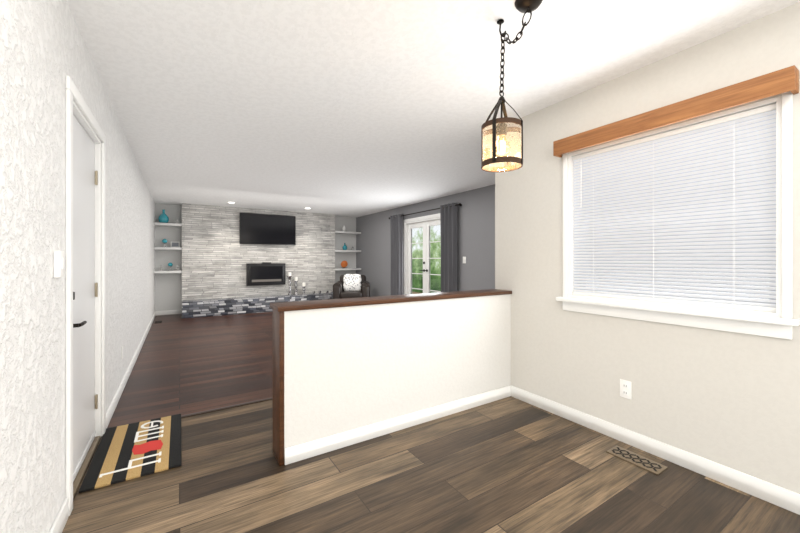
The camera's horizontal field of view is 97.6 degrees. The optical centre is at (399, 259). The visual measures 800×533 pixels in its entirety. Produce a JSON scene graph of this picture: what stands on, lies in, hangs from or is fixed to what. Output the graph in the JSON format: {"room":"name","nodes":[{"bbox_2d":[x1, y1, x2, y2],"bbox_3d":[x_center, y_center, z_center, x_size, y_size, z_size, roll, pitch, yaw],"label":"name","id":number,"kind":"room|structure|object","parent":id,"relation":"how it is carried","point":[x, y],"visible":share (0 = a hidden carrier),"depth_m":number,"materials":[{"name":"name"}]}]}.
{"room":"dining area","nodes":[
{"label":"dining area","id":0,"kind":"room"},
{"bbox_2d":[0,0,154,532],"bbox_3d":[-2.203,-0.010,2.513,0.150,2.420,12.100,0,0,-32],"label":"wall","id":1,"kind":"structure","parent":0,"point":[44,51],"depth_m":1.38,"materials":[{"name":"white paint"}]},
{"bbox_2d":[49,498,67,532],"bbox_3d":[-0.267,1.153,-0.405,0.016,0.095,4.800,0,0,-32],"label":"baseboard","id":2,"kind":"structure","parent":1,"relation":"attached to","point":[61,519],"depth_m":1.53,"materials":[{"name":"white wood"}]},
{"bbox_2d":[53,251,64,277],"bbox_3d":[-1.468,0.018,1.510,0.026,0.115,0.080,0,0,-32],"label":"light switch","id":3,"kind":"object","parent":1,"relation":"attached to","point":[58,264],"visible":1,"depth_m":1.48,"materials":[{"name":"white plastic"}]},
{"bbox_2d":[73,115,97,481],"bbox_3d":[-1.827,0.200,2.020,0.106,1.957,0.784,0,0,-32],"label":"door","id":4,"kind":"structure","parent":1,"relation":"in","point":[85,289],"depth_m":2.07,"materials":[{"name":"white wood"}]},
{"bbox_2d":[66,75,105,516],"bbox_3d":[-1.866,0.169,1.992,0.166,2.062,0.944,0,0,-32],"label":"door frame","id":5,"kind":"structure","parent":1,"relation":"attached to","point":[73,94],"depth_m":2.01,"materials":[{"name":"white wood"}]},
{"bbox_2d":[106,311,156,427],"bbox_3d":[-3.667,1.153,4.994,0.016,0.095,6.040,0,0,-32],"label":"baseboard","id":6,"kind":"structure","parent":1,"relation":"attached to","point":[109,413],"depth_m":3.34,"materials":[{"name":"white wood"}]},
{"bbox_2d":[155,203,355,310],"bbox_3d":[-3.313,-0.010,8.874,4.750,2.420,0.150,0,0,-32],"label":"wall","id":7,"kind":"structure","parent":0,"point":[168,291],"depth_m":7.73,"materials":[{"name":"grey paint"}]},
{"bbox_2d":[154,222,181,272],"bbox_3d":[-4.985,-0.250,7.532,0.488,1.060,0.339,0,0,-32],"label":"shelves","id":8,"kind":"object","parent":7,"relation":"attached to","point":[168,225],"visible":1,"depth_m":7.41,"materials":[{"name":"grey paint"}]},
{"bbox_2d":[158,209,168,222],"bbox_3d":[-5.071,-0.931,7.508,0.194,0.299,0.194,0,0,-32],"label":"vase","id":9,"kind":"object","parent":8,"relation":"on","point":[163,217],"visible":0.88,"depth_m":7.45,"materials":[{"name":"teal ceramic"}]},
{"bbox_2d":[171,242,179,246],"bbox_3d":[-4.911,-0.336,7.648,0.170,0.130,0.064,0,0,-32],"label":"stand","id":10,"kind":"object","parent":8,"relation":"on","point":[175,244],"visible":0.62,"depth_m":7.63,"materials":[{"name":"white"}]},
{"bbox_2d":[157,310,180,315],"bbox_3d":[-5.060,1.153,7.679,0.460,0.095,0.013,0,0,-32],"label":"baseboard","id":11,"kind":"structure","parent":7,"relation":"attached to","point":[168,311],"depth_m":7.67,"materials":[{"name":"white wood"}]},
{"bbox_2d":[335,231,360,269],"bbox_3d":[-1.503,-0.250,9.724,0.778,1.060,0.339,0,0,-32],"label":"shelves","id":12,"kind":"object","parent":7,"relation":"attached to","point":[345,232],"visible":0.81,"depth_m":9.60,"materials":[{"name":"grey paint"}]},
{"bbox_2d":[341,261,347,267],"bbox_3d":[-1.550,0.122,9.761,0.200,0.213,0.080,0,0,-32],"label":"plate","id":13,"kind":"object","parent":12,"relation":"on","point":[344,264],"visible":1,"depth_m":9.75,"materials":[{"name":"orange ceramic"}]},
{"bbox_2d":[182,203,334,299],"bbox_3d":[-3.303,-0.010,8.585,3.480,2.420,0.350,0,0,-32],"label":"stone wall","id":14,"kind":"structure","parent":0,"point":[216,256],"depth_m":8.10,"materials":[{"name":"grey stone"}]},
{"bbox_2d":[246,262,285,285],"bbox_3d":[-3.195,0.328,8.367,0.870,0.545,0.132,0,0,-32],"label":"fireplace","id":15,"kind":"object","parent":14,"relation":"attached to","point":[264,273],"visible":1,"depth_m":8.30,"materials":[{"name":"black metal"}]},
{"bbox_2d":[239,213,295,244],"bbox_3d":[-3.164,-0.730,8.421,1.280,0.720,0.076,0,0,-32],"label":"tv","id":16,"kind":"object","parent":14,"relation":"attached to","point":[265,229],"visible":1,"depth_m":8.37,"materials":[{"name":"black plastic"}]},
{"bbox_2d":[270,289,511,465],"bbox_3d":[0.085,0.735,2.642,2.000,0.930,0.216,0,0,-32],"label":"wall","id":17,"kind":"structure","parent":0,"point":[342,365],"depth_m":2.39,"materials":[{"name":"white paint"}]},
{"bbox_2d":[284,385,511,464],"bbox_3d":[0.145,1.153,2.566,1.940,0.095,0.013,0,0,-32],"label":"baseboard","id":18,"kind":"structure","parent":17,"relation":"attached to","point":[292,454],"depth_m":2.40,"materials":[{"name":"white wood"}]},
{"bbox_2d":[356,184,494,296],"bbox_3d":[0.603,-0.010,7.252,0.150,2.420,7.070,0,0,-32],"label":"wall","id":19,"kind":"structure","parent":0,"point":[476,232],"depth_m":6.33,"materials":[{"name":"grey paint"}]},
{"bbox_2d":[403,213,439,294],"bbox_3d":[0.551,0.145,7.320,0.166,2.110,1.540,0,0,-32],"label":"door frame","id":20,"kind":"structure","parent":19,"relation":"attached to","point":[406,222],"depth_m":7.87,"materials":[{"name":"white wood"}]},
{"bbox_2d":[408,219,440,293],"bbox_3d":[0.531,0.185,7.307,0.105,1.985,1.334,0,0,-32],"label":"french door","id":21,"kind":"structure","parent":19,"relation":"in","point":[424,257],"depth_m":7.35,"materials":[{"name":"white"}]},
{"bbox_2d":[389,203,461,294],"bbox_3d":[0.423,0.070,7.274,0.130,2.210,2.508,0,0,-32],"label":"curtains","id":22,"kind":"object","parent":19,"relation":"attached to","point":[449,236],"visible":0.77,"depth_m":6.61,"materials":[{"name":"grey fabric"}]},
{"bbox_2d":[62,312,799,532],"bbox_3d":[-0.130,1.246,3.818,5.050,0.107,12.100,0,0,-32],"label":"floor","id":23,"kind":"structure","parent":0,"point":[510,464],"depth_m":1.93,"materials":[{"name":"wood"}]},
{"bbox_2d":[78,414,181,492],"bbox_3d":[-1.671,1.191,2.251,0.450,0.018,0.790,0,0,-32],"label":"doormat","id":24,"kind":"object","parent":23,"relation":"on","point":[133,450],"visible":1,"depth_m":2.16,"materials":[{"name":"multicoloured"}]},
{"bbox_2d":[182,292,332,318],"bbox_3d":[-3.097,1.030,8.259,3.480,0.340,0.418,0,0,-32],"label":"hearth","id":25,"kind":"object","parent":23,"relation":"on","point":[195,308],"visible":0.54,"depth_m":7.72,"materials":[{"name":"stone"}]},
{"bbox_2d":[287,272,291,295],"bbox_3d":[-2.688,0.574,8.529,0.130,0.570,0.130,0,0,-32],"label":"candle holder","id":26,"kind":"object","parent":25,"relation":"on","point":[289,276],"visible":1,"depth_m":8.50,"materials":[{"name":"silver metal"}]},
{"bbox_2d":[293,277,298,294],"bbox_3d":[-2.577,0.634,8.671,0.130,0.450,0.130,0,0,-32],"label":"candle holder","id":27,"kind":"object","parent":25,"relation":"on","point":[295,282],"visible":1,"depth_m":8.64,"materials":[{"name":"silver metal"}]},
{"bbox_2d":[301,283,306,294],"bbox_3d":[-2.377,0.704,8.654,0.130,0.310,0.130,0,0,-32],"label":"candle holder","id":28,"kind":"object","parent":25,"relation":"on","point":[303,286],"visible":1,"depth_m":8.62,"materials":[{"name":"silver metal"}]},
{"bbox_2d":[333,274,369,298],"bbox_3d":[-1.170,0.771,8.576,0.860,0.858,0.870,0,0,-4],"label":"armchair","id":29,"kind":"object","parent":23,"relation":"on","point":[351,286],"visible":0.67,"depth_m":8.45,"materials":[{"name":"black leather"}]},
{"bbox_2d":[606,445,667,474],"bbox_3d":[1.417,1.197,2.104,0.130,0.007,0.280,0,0,-32],"label":"floor vent","id":30,"kind":"object","parent":23,"relation":"in","point":[652,466],"visible":1,"depth_m":2.08,"materials":[{"name":"brown metal"}]},
{"bbox_2d":[66,0,799,217],"bbox_3d":[-0.130,-1.270,3.818,5.050,0.100,12.100,0,0,-32],"label":"ceiling","id":31,"kind":"structure","parent":0,"point":[351,108],"depth_m":2.35,"materials":[{"name":"white paint"}]},
{"bbox_2d":[481,0,542,171],"bbox_3d":[0.575,-0.853,1.771,0.212,0.734,0.368,0,0,-32],"label":"pendant lantern","id":32,"kind":"object","parent":31,"relation":"hanging from","point":[502,144],"visible":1,"depth_m":1.75,"materials":[{"name":"beige glass"}]},
{"bbox_2d":[495,2,799,493],"bbox_3d":[2.287,-0.010,1.163,0.150,2.420,5.030,0,0,-32],"label":"wall","id":33,"kind":"structure","parent":0,"point":[729,399],"depth_m":2.15,"materials":[{"name":"beige paint"}]},
{"bbox_2d":[620,379,630,398],"bbox_3d":[1.480,0.848,2.297,0.008,0.115,0.070,0,0,-32],"label":"electrical outlet plate","id":34,"kind":"object","parent":33,"relation":"attached to","point":[625,388],"visible":1,"depth_m":2.29,"materials":[{"name":"white plastic"}]},
{"bbox_2d":[509,386,799,514],"bbox_3d":[2.225,1.153,1.106,0.016,0.095,4.700,0,0,-32],"label":"baseboard","id":35,"kind":"structure","parent":33,"relation":"attached to","point":[784,498],"depth_m":2.05,"materials":[{"name":"white wood"}]},
{"bbox_2d":[553,65,798,156],"bbox_3d":[1.524,-0.843,2.153,0.084,0.110,1.230,0,0,-32],"label":"valance","id":36,"kind":"object","parent":33,"relation":"attached to","point":[781,81],"visible":1,"depth_m":1.94,"materials":[{"name":"brown wood"}]},
{"bbox_2d":[556,91,799,339],"bbox_3d":[1.599,-0.220,2.195,0.215,1.200,1.230,0,0,-32],"label":"window","id":37,"kind":"structure","parent":33,"relation":"in","point":[774,325],"depth_m":1.85,"materials":[{"name":"white"}]},
{"bbox_2d":[572,103,775,311],"bbox_3d":[1.586,-0.258,2.187,0.055,1.036,1.068,0,0,-32],"label":"window blinds","id":38,"kind":"object","parent":37,"relation":"attached to","point":[696,201],"visible":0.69,"depth_m":2.06,"materials":[{"name":"white plastic"}]}
]}

